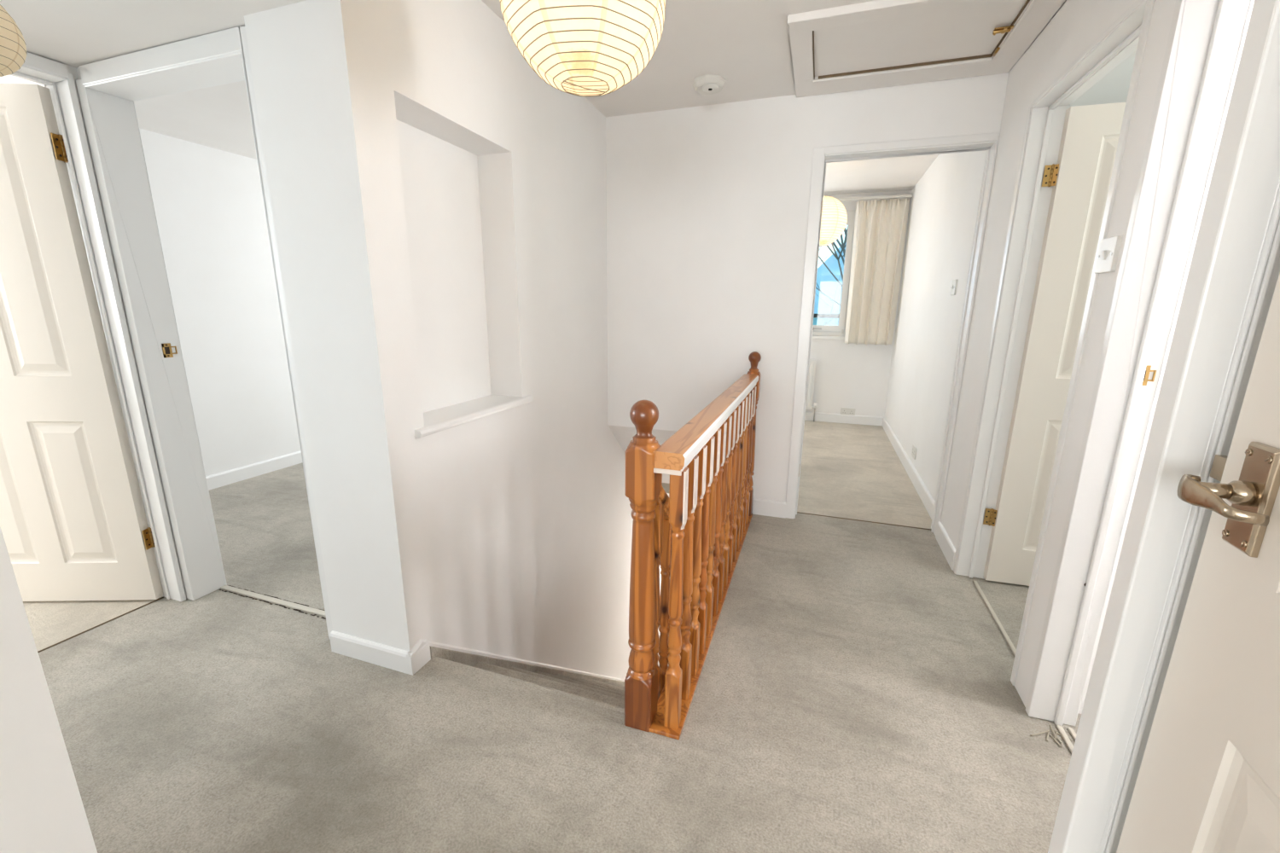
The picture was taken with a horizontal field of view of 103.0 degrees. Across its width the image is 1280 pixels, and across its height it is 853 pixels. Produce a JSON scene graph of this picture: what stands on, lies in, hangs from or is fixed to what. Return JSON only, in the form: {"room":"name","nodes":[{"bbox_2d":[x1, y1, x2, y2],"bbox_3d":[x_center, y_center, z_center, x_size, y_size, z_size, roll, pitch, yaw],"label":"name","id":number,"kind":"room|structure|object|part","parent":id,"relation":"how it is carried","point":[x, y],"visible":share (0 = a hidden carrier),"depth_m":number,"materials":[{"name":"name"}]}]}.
{"room":"upstairs landing","nodes":[
{"label":"upstairs landing","id":0,"kind":"room"},
{"bbox_2d":[0,67,81,87],"bbox_3d":[-2.156,-0.471,2.055,2.450,2.420,0.110,5,14,18],"label":"wall","id":1,"kind":"structure","parent":0,"point":[8,78],"depth_m":1.85,"materials":[{"name":"paint"}]},
{"bbox_2d":[0,83,163,601],"bbox_3d":[-2.409,-0.215,1.944,0.797,1.943,0.038,0,13,-2],"label":"door","id":2,"kind":"structure","parent":1,"relation":"in","point":[73,523],"depth_m":1.96,"materials":[{"name":"beige paint"}]},
{"bbox_2d":[9,26,332,639],"bbox_3d":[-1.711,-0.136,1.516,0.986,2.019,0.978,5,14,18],"label":"door frame","id":3,"kind":"structure","parent":1,"relation":"attached to","point":[108,90],"depth_m":1.88,"materials":[{"name":"white paint"}]},
{"bbox_3d":[-1.865,-0.302,2.019,0.004,0.055,0.046,5,14,18],"label":"strike plate","id":4,"kind":"part","parent":3,"relation":"part of","materials":[{"name":"gold metal"}]},
{"bbox_2d":[329,630,430,675],"bbox_3d":[-0.940,0.792,1.836,0.370,0.078,0.088,5,14,18],"label":"baseboard","id":5,"kind":"structure","parent":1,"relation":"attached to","point":[392,658],"depth_m":1.79,"materials":[{"name":"white paint"}]},
{"bbox_2d":[0,526,97,852],"bbox_3d":[-1.659,-0.064,0.321,1.850,2.420,0.937,5,14,18],"label":"wall","id":6,"kind":"structure","parent":0,"point":[42,810],"depth_m":0.54,"materials":[{"name":"paint"}]},
{"bbox_2d":[0,0,305,67],"bbox_3d":[-1.625,-1.122,1.077,1.265,0.100,1.200,5,14,18],"label":"ceiling","id":7,"kind":"structure","parent":0,"point":[75,33],"depth_m":1.46,"materials":[{"name":"paint"}]},
{"bbox_2d":[0,4,26,76],"bbox_3d":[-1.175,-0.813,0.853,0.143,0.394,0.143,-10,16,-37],"label":"paper lantern","id":8,"kind":"object","parent":7,"relation":"hanging from","point":[13,48],"visible":1,"depth_m":0.90,"materials":[{"name":"beige paper"}]},
{"bbox_2d":[133,80,256,159],"bbox_3d":[-1.564,-1.901,3.329,2.570,0.164,3.320,5,14,18],"label":"ceiling","id":9,"kind":"structure","parent":0,"point":[218,117],"depth_m":2.79,"materials":[{"name":"paint"}]},
{"bbox_2d":[139,128,300,477],"bbox_3d":[-1.566,-0.826,3.601,2.570,2.420,3.275,5,14,18],"label":"wall","id":10,"kind":"structure","parent":0,"point":[208,202],"depth_m":3.48,"materials":[{"name":"paint"}]},
{"bbox_2d":[206,451,302,490],"bbox_3d":[-2.692,0.224,4.176,0.016,0.095,3.155,5,14,18],"label":"baseboard","id":11,"kind":"structure","parent":10,"relation":"attached to","point":[229,477],"depth_m":3.73,"materials":[{"name":"white paint"}]},
{"bbox_2d":[244,0,668,680],"bbox_3d":[-0.278,0.634,3.771,0.371,5.320,6.700,5,14,18],"label":"wall","id":12,"kind":"structure","parent":0,"point":[439,206],"depth_m":1.90,"materials":[{"name":"paint"}]},
{"bbox_2d":[414,395,533,438],"bbox_3d":[-0.697,-0.060,2.051,0.201,0.028,0.736,5,14,18],"label":"sill","id":13,"kind":"structure","parent":12,"relation":"attached to","point":[435,421],"depth_m":2.00,"materials":[{"name":"white paint"}]},
{"bbox_2d":[410,639,624,681],"bbox_3d":[-0.007,2.626,4.670,0.016,4.956,5.111,5,14,18],"label":"trim","id":14,"kind":"structure","parent":12,"relation":"attached to","point":[420,643],"depth_m":2.24,"materials":[{"name":"white paint"}]},
{"bbox_2d":[23,420,1081,852],"bbox_3d":[-1.177,1.197,0.746,7.900,0.220,12.300,5,14,18],"label":"floor","id":15,"kind":"structure","parent":0,"point":[855,693],"depth_m":1.55,"materials":[{"name":"carpet"}]},
{"bbox_2d":[37,596,163,652],"bbox_3d":[-2.182,0.818,1.847,0.008,0.003,0.765,5,14,18],"label":"threshold strip","id":16,"kind":"object","parent":15,"relation":"on","point":[163,596],"visible":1,"depth_m":2.00,"materials":[{"name":"grey metal"}]},
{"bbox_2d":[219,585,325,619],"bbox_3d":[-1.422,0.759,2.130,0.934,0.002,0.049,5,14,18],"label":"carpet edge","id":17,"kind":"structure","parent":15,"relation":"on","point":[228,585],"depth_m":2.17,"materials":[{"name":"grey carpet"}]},
{"bbox_2d":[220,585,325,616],"bbox_3d":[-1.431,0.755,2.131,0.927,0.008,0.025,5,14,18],"label":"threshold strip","id":18,"kind":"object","parent":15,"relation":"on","point":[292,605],"visible":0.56,"depth_m":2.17,"materials":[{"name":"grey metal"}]},
{"bbox_2d":[624,351,761,739],"bbox_3d":[0.464,1.305,2.912,0.172,3.381,2.684,5,14,18],"label":"banister","id":19,"kind":"object","parent":15,"relation":"on","point":[696,534],"visible":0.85,"depth_m":1.56,"materials":[{"name":"brown wood"}]},
{"bbox_3d":[0.008,0.416,1.457,0.082,0.999,0.082,5,14,18],"label":"newel post","id":20,"kind":"part","parent":19,"relation":"part of","materials":[{"name":"brown wood"}]},
{"bbox_3d":[0.437,0.903,2.867,0.062,2.150,2.615,5,14,18],"label":"handrail","id":21,"kind":"part","parent":19,"relation":"part of","materials":[{"name":"brown wood"}]},
{"bbox_3d":[0.355,0.724,2.321,0.100,0.013,1.767,5,14,18],"label":"rail","id":22,"kind":"part","parent":19,"relation":"part of","materials":[{"name":"brown wood"}]},
{"bbox_3d":[0.352,-0.088,2.116,0.091,0.056,1.723,5,14,18],"label":"handrail","id":23,"kind":"part","parent":19,"relation":"part of","materials":[{"name":"brown wood"}]},
{"bbox_3d":[0.652,0.059,3.015,0.073,0.999,0.073,5,14,18],"label":"newel post","id":24,"kind":"part","parent":19,"relation":"part of","materials":[{"name":"brown wood"}]},
{"bbox_2d":[797,512,931,529],"bbox_3d":[1.329,0.566,3.060,0.754,0.003,0.010,5,14,18],"label":"threshold strip","id":25,"kind":"object","parent":15,"relation":"on","point":[797,512],"visible":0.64,"depth_m":3.05,"materials":[{"name":"grey metal"}]},
{"bbox_2d":[972,581,1016,656],"bbox_3d":[1.450,0.799,2.053,0.015,0.008,0.710,5,14,18],"label":"threshold strip","id":26,"kind":"object","parent":15,"relation":"on","point":[997,620],"visible":0.56,"depth_m":2.08,"materials":[{"name":"grey metal"}]},
{"bbox_2d":[1030,724,1072,747],"bbox_3d":[1.224,0.923,1.511,0.101,0.007,0.063,-5,14,-23],"label":"carpet fibre","id":27,"kind":"object","parent":15,"relation":"on","point":[1055,737],"visible":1,"depth_m":1.52,"materials":[{"name":"beige carpet"}]},
{"bbox_2d":[1056,724,1076,753],"bbox_3d":[1.177,0.989,1.224,0.043,0.008,0.705,5,14,18],"label":"threshold strip","id":28,"kind":"object","parent":15,"relation":"on","point":[1067,741],"visible":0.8,"depth_m":1.51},
{"bbox_2d":[608,424,677,496],"bbox_3d":[0.668,1.046,5.177,1.065,3.102,3.466,5,14,18],"label":"wall","id":29,"kind":"structure","parent":0,"point":[624,435],"depth_m":3.40,"materials":[{"name":"paint"}]},
{"bbox_2d":[481,0,875,116],"bbox_3d":[-0.479,-0.788,-1.639,4.200,0.120,9.200,5,14,18],"label":"ceiling","id":30,"kind":"structure","parent":0,"point":[746,43],"depth_m":2.21,"materials":[{"name":"paint"}]},
{"bbox_2d":[499,0,665,96],"bbox_3d":[-0.131,-1.094,1.179,0.382,0.556,0.382,-10,16,-37],"label":"paper lantern","id":31,"kind":"object","parent":30,"relation":"hanging from","point":[579,48],"visible":1,"depth_m":1.13,"materials":[{"name":"beige paper"}]},
{"bbox_2d":[692,74,726,94],"bbox_3d":[0.335,-1.647,2.472,0.151,0.057,0.151,12,17,40],"label":"smoke detector","id":32,"kind":"object","parent":30,"relation":"attached to","point":[706,84],"visible":1,"depth_m":2.42,"materials":[{"name":"plastic"}]},
{"bbox_2d":[787,0,1066,97],"bbox_3d":[1.115,-1.577,2.111,0.933,0.056,0.767,5,14,18],"label":"hatch","id":33,"kind":"object","parent":30,"relation":"attached to","point":[877,43],"visible":1,"depth_m":2.06,"materials":[{"name":"paint"}]},
{"bbox_3d":[1.088,-1.585,2.076,0.716,0.026,0.447,5,14,18],"label":"panel","id":34,"kind":"part","parent":33,"relation":"part of","materials":[{"name":"paint"}]},
{"bbox_2d":[605,72,1008,518],"bbox_3d":[0.762,-0.554,2.962,2.320,2.620,0.130,5,14,18],"label":"wall","id":35,"kind":"structure","parent":0,"point":[707,206],"depth_m":2.90,"materials":[{"name":"paint"}]},
{"bbox_2d":[752,498,786,518],"bbox_3d":[0.793,0.499,3.114,0.195,0.100,0.016,5,14,18],"label":"baseboard","id":36,"kind":"structure","parent":35,"relation":"attached to","point":[761,507],"depth_m":3.11,"materials":[{"name":"white paint"}]},
{"bbox_2d":[785,132,999,535],"bbox_3d":[1.301,-0.424,2.797,0.826,2.051,0.146,5,14,18],"label":"door frame","id":37,"kind":"structure","parent":35,"relation":"attached to","point":[988,142],"depth_m":2.68,"materials":[{"name":"white paint"}]},
{"bbox_2d":[805,151,986,500],"bbox_3d":[1.013,-1.041,4.444,2.840,2.500,3.230,5,14,18],"label":"wall","id":38,"kind":"structure","parent":0,"point":[907,382],"depth_m":3.97,"materials":[{"name":"paint"}]},
{"bbox_2d":[805,359,816,421],"bbox_3d":[1.373,-0.449,5.893,1.302,0.697,0.073,5,14,18],"label":"radiator","id":39,"kind":"object","parent":38,"relation":"attached to","point":[812,362],"visible":0.07,"depth_m":5.68,"materials":[{"name":"white metal"}]},
{"bbox_2d":[811,335,844,339],"bbox_3d":[1.488,-1.023,5.766,1.625,0.035,0.032,5,14,18],"label":"sill","id":40,"kind":"structure","parent":38,"relation":"attached to","point":[812,336],"depth_m":5.56,"materials":[{"name":"white plastic"}]},
{"bbox_2d":[812,210,855,336],"bbox_3d":[1.518,-1.669,5.641,1.603,1.280,0.100,5,14,18],"label":"window","id":41,"kind":"structure","parent":38,"relation":"in","point":[819,330],"depth_m":5.43,"materials":[{"name":"white plastic"}]},
{"bbox_2d":[840,407,855,415],"bbox_3d":[2.312,-0.161,5.662,0.150,0.088,0.010,5,14,18],"label":"power socket","id":42,"kind":"object","parent":38,"relation":"attached to","point":[843,410],"visible":1,"depth_m":5.66,"materials":[{"name":"plastic"}]},
{"bbox_2d":[804,411,934,519],"bbox_3d":[1.196,0.159,4.589,2.130,0.100,2.850,5,14,18],"label":"baseboard","id":43,"kind":"structure","parent":38,"relation":"attached to","point":[925,496],"depth_m":4.83,"materials":[{"name":"white paint"}]},
{"bbox_2d":[835,193,912,201],"bbox_3d":[1.655,-2.333,5.316,2.112,0.028,0.158,5,14,18],"label":"rail","id":44,"kind":"object","parent":38,"relation":"attached to","point":[897,196],"visible":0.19,"depth_m":5.02,"materials":[{"name":"plastic"}]},
{"bbox_2d":[843,197,910,345],"bbox_3d":[2.388,-1.544,5.172,0.486,1.412,0.098,5,14,18],"label":"curtain","id":45,"kind":"object","parent":44,"relation":"hanging from","point":[880,226],"visible":1,"depth_m":5.17,"materials":[{"name":"beige fabric"}]},
{"bbox_2d":[911,444,917,459],"bbox_3d":[2.058,0.192,3.820,0.010,0.086,0.130,5,14,18],"label":"power socket","id":46,"kind":"object","parent":38,"relation":"attached to","point":[914,448],"visible":1,"depth_m":3.80,"materials":[{"name":"plastic"}]},
{"bbox_2d":[950,279,958,295],"bbox_3d":[1.897,-0.842,3.081,0.017,0.090,0.100,5,14,18],"label":"light switch","id":47,"kind":"object","parent":38,"relation":"attached to","point":[954,284],"visible":1,"depth_m":3.06,"materials":[{"name":"plastic"}]},
{"bbox_2d":[824,50,1136,195],"bbox_3d":[1.590,-1.741,2.267,4.210,0.140,6.550,5,14,18],"label":"ceiling","id":48,"kind":"structure","parent":0,"point":[901,173],"depth_m":4.24,"materials":[{"name":"paint"}]},
{"bbox_2d":[819,162,847,246],"bbox_3d":[1.492,-1.814,4.157,0.382,0.646,0.382,-10,16,-37],"label":"paper lantern","id":49,"kind":"object","parent":48,"relation":"hanging from","point":[834,215],"visible":0.48,"depth_m":4.03,"materials":[{"name":"beige paper"}]},
{"bbox_3d":[1.491,-1.685,4.186,0.392,0.371,0.392,5,14,18],"label":"lamp shade","id":50,"kind":"part","parent":49,"relation":"part of","materials":[{"name":"paper"}]},
{"bbox_2d":[940,0,1175,707],"bbox_3d":[1.346,-0.306,1.478,0.110,2.420,2.330,5,14,18],"label":"wall","id":51,"kind":"structure","parent":0,"point":[1077,25],"depth_m":1.67,"materials":[{"name":"paint"}]},
{"bbox_2d":[935,521,956,570],"bbox_3d":[1.594,0.613,2.654,0.014,0.100,0.390,5,14,18],"label":"baseboard","id":52,"kind":"structure","parent":51,"relation":"attached to","point":[946,545],"depth_m":2.63,"materials":[{"name":"white paint"}]},
{"bbox_2d":[953,0,1154,686],"bbox_3d":[1.460,-0.197,1.853,0.126,2.039,0.826,5,14,18],"label":"door frame","id":53,"kind":"structure","parent":51,"relation":"attached to","point":[1045,116],"depth_m":2.06,"materials":[{"name":"white paint"}]},
{"bbox_2d":[983,102,1126,586],"bbox_3d":[1.974,-0.226,2.071,0.804,1.980,0.038,4,14,16],"label":"door","id":54,"kind":"structure","parent":51,"relation":"in","point":[1080,178],"depth_m":2.10,"materials":[{"name":"beige paint"}]},
{"bbox_2d":[1093,234,1122,273],"bbox_3d":[1.258,-0.463,1.374,0.017,0.092,0.092,5,14,18],"label":"light switch","id":55,"kind":"object","parent":51,"relation":"attached to","point":[1109,247],"visible":1,"depth_m":1.36,"materials":[{"name":"white plastic"}]},
{"bbox_2d":[1025,0,1254,726],"bbox_3d":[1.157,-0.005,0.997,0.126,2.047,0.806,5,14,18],"label":"door frame","id":56,"kind":"structure","parent":51,"relation":"attached to","point":[1205,37],"depth_m":1.30,"materials":[{"name":"white paint"}]},
{"bbox_3d":[1.311,-0.132,1.318,0.036,0.052,0.004,5,14,18],"label":"strike plate","id":57,"kind":"part","parent":56,"relation":"part of","materials":[{"name":"gold metal"}]},
{"bbox_2d":[1111,250,1279,852],"bbox_3d":[0.563,0.057,-0.115,0.306,2.420,1.530,5,14,18],"label":"wall","id":58,"kind":"structure","parent":0,"point":[1277,270],"depth_m":0.65,"materials":[{"name":"paint"}]},
{"bbox_2d":[1047,0,1279,852],"bbox_3d":[0.565,0.171,0.257,0.106,2.030,0.890,5,14,18],"label":"door frame","id":59,"kind":"structure","parent":58,"relation":"attached to","point":[1236,250],"depth_m":0.63,"materials":[{"name":"white paint"}]},
{"bbox_2d":[1116,272,1279,852],"bbox_3d":[0.551,0.184,0.273,0.102,1.973,0.786,5,14,18],"label":"door","id":60,"kind":"structure","parent":58,"relation":"in","point":[1208,778],"depth_m":0.56,"materials":[{"name":"beige paint"}]},
{"bbox_3d":[0.612,0.076,0.541,0.029,0.029,0.085,2,13,7],"label":"lever","id":61,"kind":"part","parent":60,"relation":"part of","materials":[{"name":"gold metal"}]},
{"bbox_3d":[0.655,0.077,0.544,0.009,0.116,0.045,6,14,22],"label":"handle","id":62,"kind":"part","parent":60,"relation":"part of","materials":[{"name":"gold metal"}]},
{"label":"outside","id":63,"kind":"structure","parent":0,"visible":0},
{"bbox_3d":[10.787,-2.851,31.561,60.000,0.100,53.600,5,14,18],"label":"ground","id":64,"kind":"structure","parent":63,"visible":0},
{"bbox_2d":[813,242,846,325],"bbox_3d":[6.776,-3.831,19.297,18.800,7.300,9.200,5,14,18],"label":"sky","id":65,"kind":"structure","parent":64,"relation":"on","point":[828,284],"depth_m":14.75,"materials":[{"name":"blue"}]},
{"bbox_2d":[815,226,848,325],"bbox_3d":[4.392,-3.708,11.445,6.551,10.588,9.151,-2,13,-10],"label":"tree","id":66,"kind":"object","parent":64,"relation":"on","point":[842,245],"visible":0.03,"depth_m":10.06,"materials":[{"name":"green plant"}]},
{"bbox_3d":[0.842,2.784,6.093,1.400,0.200,3.400,5,14,18],"label":"floor","id":67,"kind":"structure","parent":0,"visible":0},
{"bbox_2d":[429,645,624,713],"bbox_3d":[0.161,1.974,3.575,0.911,3.095,3.332,5,14,18],"label":"staircase","id":68,"kind":"structure","parent":67,"relation":"on","point":[609,694],"depth_m":2.04,"materials":[{"name":"carpet"}]}
]}

